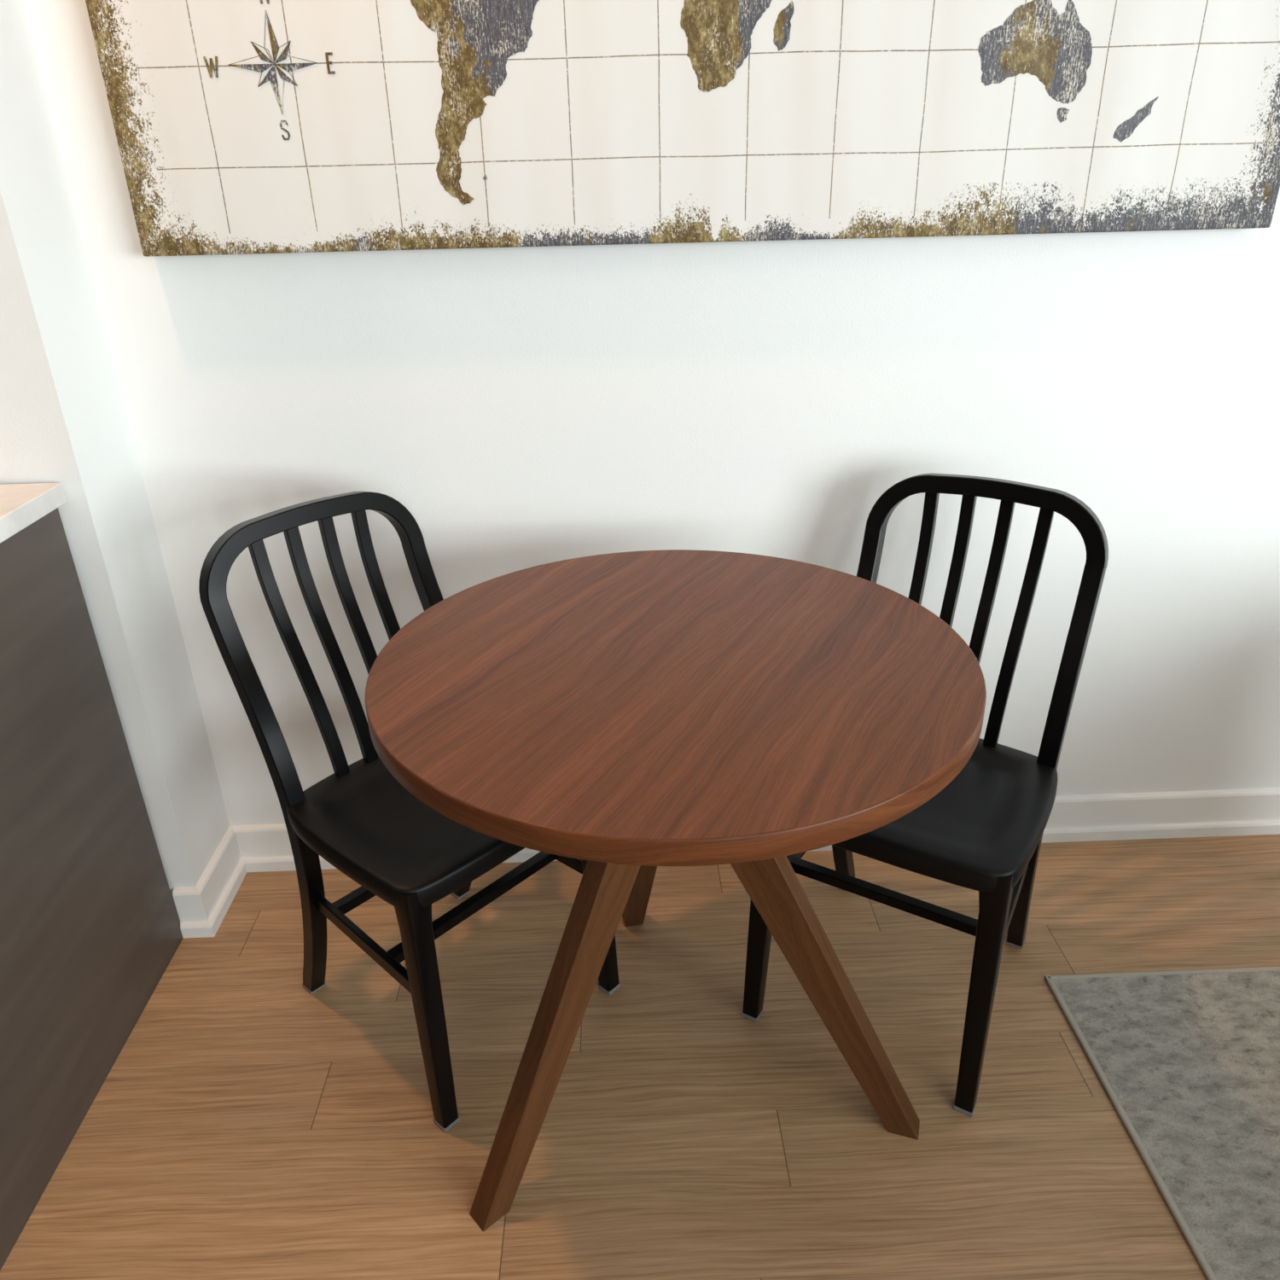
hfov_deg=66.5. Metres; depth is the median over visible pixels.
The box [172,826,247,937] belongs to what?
baseboard
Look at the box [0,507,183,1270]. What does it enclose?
base cabinet
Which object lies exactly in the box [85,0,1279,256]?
print
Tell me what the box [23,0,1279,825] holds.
wall
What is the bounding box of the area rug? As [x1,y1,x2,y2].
[1044,966,1279,1279]
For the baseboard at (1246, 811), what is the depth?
2.07 m
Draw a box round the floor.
[0,833,1279,1279]
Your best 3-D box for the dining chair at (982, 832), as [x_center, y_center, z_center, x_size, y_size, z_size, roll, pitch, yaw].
[0.455,0.212,1.577,0.402,0.858,0.472,14,30,29]
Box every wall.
[0,0,230,922]
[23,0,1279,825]
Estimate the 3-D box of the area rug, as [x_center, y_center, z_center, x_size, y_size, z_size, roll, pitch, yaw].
[1.126,1.066,0.754,0.745,0.008,2.200,-2,26,-1]
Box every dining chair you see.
[198,491,620,1133]
[741,472,1108,1117]
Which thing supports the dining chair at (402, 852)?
on the floor
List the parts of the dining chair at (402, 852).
leg, frame, seat, leg, leg, leg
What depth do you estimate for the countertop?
1.43 m
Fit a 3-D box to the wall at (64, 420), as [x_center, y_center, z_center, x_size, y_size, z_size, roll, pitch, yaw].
[-0.962,-0.690,1.396,0.174,2.700,0.192,-2,26,-1]
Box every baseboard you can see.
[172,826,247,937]
[230,787,1279,872]
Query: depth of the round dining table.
1.19 m
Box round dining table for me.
[365,549,986,1231]
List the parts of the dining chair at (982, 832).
leg, leg, seat, frame, leg, leg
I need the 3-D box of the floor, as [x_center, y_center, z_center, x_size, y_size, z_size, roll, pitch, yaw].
[-0.235,1.731,-0.470,6.800,0.060,5.922,-2,26,-1]
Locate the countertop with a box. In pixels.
[0,482,66,542]

